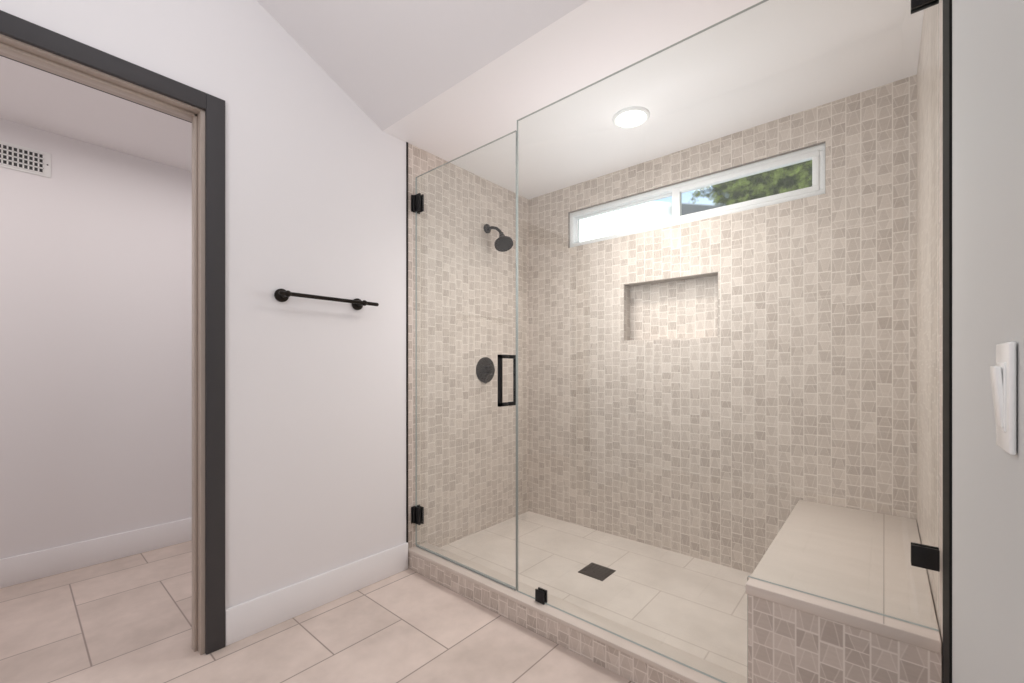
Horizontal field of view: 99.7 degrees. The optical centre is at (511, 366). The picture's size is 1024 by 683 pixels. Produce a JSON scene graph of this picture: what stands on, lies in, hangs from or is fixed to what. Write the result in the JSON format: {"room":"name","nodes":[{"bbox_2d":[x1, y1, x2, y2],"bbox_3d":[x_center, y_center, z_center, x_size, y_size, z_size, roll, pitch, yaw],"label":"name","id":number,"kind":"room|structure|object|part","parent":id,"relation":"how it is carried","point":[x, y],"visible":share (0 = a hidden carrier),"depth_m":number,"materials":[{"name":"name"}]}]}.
{"room":"bathroom","nodes":[
{"label":"bathroom","id":0,"kind":"room"},
{"bbox_2d":[0,118,191,558],"bbox_3d":[-2.236,-0.116,2.497,0.120,2.390,3.993,0,0,41],"label":"wall","id":1,"kind":"structure","parent":0,"point":[95,341],"depth_m":2.35,"materials":[{"name":"white paint"}]},
{"bbox_2d":[0,141,50,177],"bbox_3d":[-2.498,-1.036,2.093,0.008,0.126,0.360,0,0,41],"label":"air vent","id":2,"kind":"object","parent":1,"relation":"in","point":[24,159],"visible":1,"depth_m":2.16,"materials":[{"name":"white metal"}]},
{"bbox_2d":[0,517,191,587],"bbox_3d":[-2.251,1.009,2.377,0.014,0.140,3.593,0,0,41],"label":"baseboard","id":3,"kind":"structure","parent":1,"relation":"attached to","point":[22,568],"depth_m":2.33,"materials":[{"name":"white wood"}]},
{"bbox_2d":[0,0,405,608],"bbox_3d":[-1.570,-0.871,1.233,0.120,3.900,2.950,0,0,41],"label":"wall","id":4,"kind":"structure","parent":0,"point":[315,389],"depth_m":1.87,"materials":[{"name":"white paint"}]},
{"bbox_2d":[0,10,224,654],"bbox_3d":[-1.466,0.029,1.353,0.152,2.101,0.942,0,0,41],"label":"door frame","id":5,"kind":"structure","parent":4,"relation":"attached to","point":[45,39],"depth_m":1.62,"materials":[{"name":"grey wood"}]},
{"bbox_2d":[225,542,407,645],"bbox_3d":[-0.832,1.009,1.986,0.014,0.140,0.843,0,0,41],"label":"baseboard","id":6,"kind":"structure","parent":4,"relation":"attached to","point":[246,619],"depth_m":1.90,"materials":[{"name":"white wood"}]},
{"bbox_2d":[274,289,378,309],"bbox_3d":[-0.819,-0.300,1.946,0.082,0.056,0.457,0,0,41],"label":"towel rail","id":7,"kind":"object","parent":4,"relation":"attached to","point":[282,295],"visible":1,"depth_m":1.88,"materials":[{"name":"black metal"}]},
{"bbox_2d":[0,540,633,682],"bbox_3d":[-0.917,1.129,1.359,3.765,0.100,4.393,0,0,41],"label":"floor","id":8,"kind":"structure","parent":0,"point":[128,619],"depth_m":1.71,"materials":[{"name":"large-format rectangular porcelain tile"},{"name":"grout"}]},
{"bbox_2d":[408,542,747,682],"bbox_3d":[0.097,1.027,1.826,1.626,0.104,0.124,0,0,41],"label":"shower curb","id":9,"kind":"object","parent":8,"relation":"on","point":[629,660],"visible":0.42,"depth_m":1.66,"materials":[{"name":"tile"}]},
{"bbox_2d":[411,0,939,682],"bbox_3d":[0.243,-0.045,1.684,2.028,2.039,0.120,0,0,41],"label":"shower enclosure","id":10,"kind":"object","parent":9,"relation":"on","point":[925,556],"visible":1,"depth_m":1.41,"materials":[{"name":"clear glass"}]},
{"bbox_3d":[-0.250,-0.029,2.109,0.711,1.989,0.010,0,0,41],"label":"door","id":11,"kind":"part","parent":10,"relation":"part of","materials":[{"name":"clear glass"}]},
{"bbox_2d":[439,511,751,677],"bbox_3d":[0.436,1.059,2.219,1.630,0.040,0.923,0,0,41],"label":"shower floor","id":12,"kind":"structure","parent":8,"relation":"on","point":[694,577],"depth_m":2.10,"materials":[{"name":"tile"}]},
{"bbox_2d":[578,563,615,580],"bbox_3d":[0.430,1.037,2.186,0.140,0.004,0.140,0,0,41],"label":"floor drain","id":13,"kind":"object","parent":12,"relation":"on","point":[599,573],"depth_m":2.18,"materials":[{"name":"grey metal"}]},
{"bbox_2d":[746,500,941,682],"bbox_3d":[1.166,0.853,1.509,0.403,0.452,1.041,0,0,41],"label":"shower bench","id":14,"kind":"object","parent":8,"relation":"on","point":[794,636],"visible":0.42,"depth_m":1.20,"materials":[{"name":"tile"}]},
{"bbox_2d":[0,0,923,198],"bbox_3d":[-0.917,-1.988,1.359,3.605,1.580,4.233,0,0,41],"label":"ceiling","id":15,"kind":"structure","parent":0,"point":[587,43],"depth_m":1.82,"materials":[{"name":"white paint"}]},
{"bbox_2d":[612,106,649,128],"bbox_3d":[0.571,-1.194,2.074,0.176,0.019,0.176,0,0,41],"label":"recessed light","id":16,"kind":"object","parent":15,"relation":"in","point":[631,120],"depth_m":2.06,"materials":[{"name":"white plastic"}]},
{"bbox_2d":[408,143,528,548],"bbox_3d":[-0.227,-0.085,2.791,0.120,2.327,1.163,0,0,41],"label":"tiled wall","id":17,"kind":"structure","parent":0,"point":[420,161],"depth_m":2.62,"materials":[{"name":"tile"}]},
{"bbox_2d":[406,142,407,542],"bbox_3d":[-0.560,-0.112,2.309,0.004,2.173,0.010,0,0,41],"label":"trim","id":18,"kind":"structure","parent":17,"relation":"attached to","point":[407,342],"depth_m":2.31,"materials":[{"name":"grey"}]},
{"bbox_2d":[476,357,494,383],"bbox_3d":[-0.145,0.024,2.739,0.068,0.166,0.164,0,0,41],"label":"shower valve","id":19,"kind":"object","parent":17,"relation":"attached to","point":[483,361],"depth_m":2.72,"materials":[{"name":"black metal"}]},
{"bbox_2d":[484,224,512,251],"bbox_3d":[-0.092,-0.813,2.684,0.220,0.197,0.116,0,0,41],"label":"shower head","id":20,"kind":"object","parent":17,"relation":"attached to","point":[504,244],"depth_m":2.65},
{"bbox_2d":[529,75,916,572],"bbox_3d":[0.930,-0.085,2.482,2.035,2.327,0.120,0,0,41],"label":"tiled wall","id":21,"kind":"structure","parent":0,"point":[750,338],"depth_m":2.19,"materials":[{"name":"tile"}]},
{"bbox_2d":[568,141,825,340],"bbox_3d":[0.932,-0.591,2.461,1.398,0.876,0.089,0,0,41],"label":"wall","id":22,"kind":"structure","parent":21,"relation":"attached to","point":[695,281],"depth_m":2.50,"materials":[{"name":"tile"}]},
{"bbox_2d":[570,143,824,247],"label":"window","id":23,"kind":"structure","parent":21,"relation":"in","point":[726,210],"depth_m":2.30,"materials":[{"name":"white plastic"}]},
{"bbox_2d":[917,0,942,682],"bbox_3d":[1.389,-0.085,1.365,0.120,2.327,1.213,0,0,41],"label":"tiled wall","id":24,"kind":"structure","parent":0,"point":[937,417],"depth_m":1.22,"materials":[{"name":"large-format stone-look porcelain tile"}]},
{"bbox_2d":[952,0,1023,682],"bbox_3d":[0.046,-0.871,-0.193,0.120,3.900,2.900,0,0,41],"label":"wall","id":25,"kind":"structure","parent":0,"point":[987,318],"depth_m":0.56,"materials":[{"name":"white paint"}]},
{"bbox_2d":[943,0,951,682],"bbox_3d":[0.906,-0.260,0.899,0.004,2.677,0.127,0,0,41],"label":"trim","id":26,"kind":"structure","parent":25,"relation":"attached to","point":[947,341],"depth_m":0.88,"materials":[{"name":"black"}]},
{"bbox_2d":[990,341,1016,454],"bbox_3d":[0.521,0.032,0.461,0.012,0.114,0.070,0,0,41],"label":"light switch","id":27,"kind":"object","parent":25,"relation":"attached to","point":[1003,372],"visible":0.98,"depth_m":0.45,"materials":[{"name":"white plastic"}]}
]}

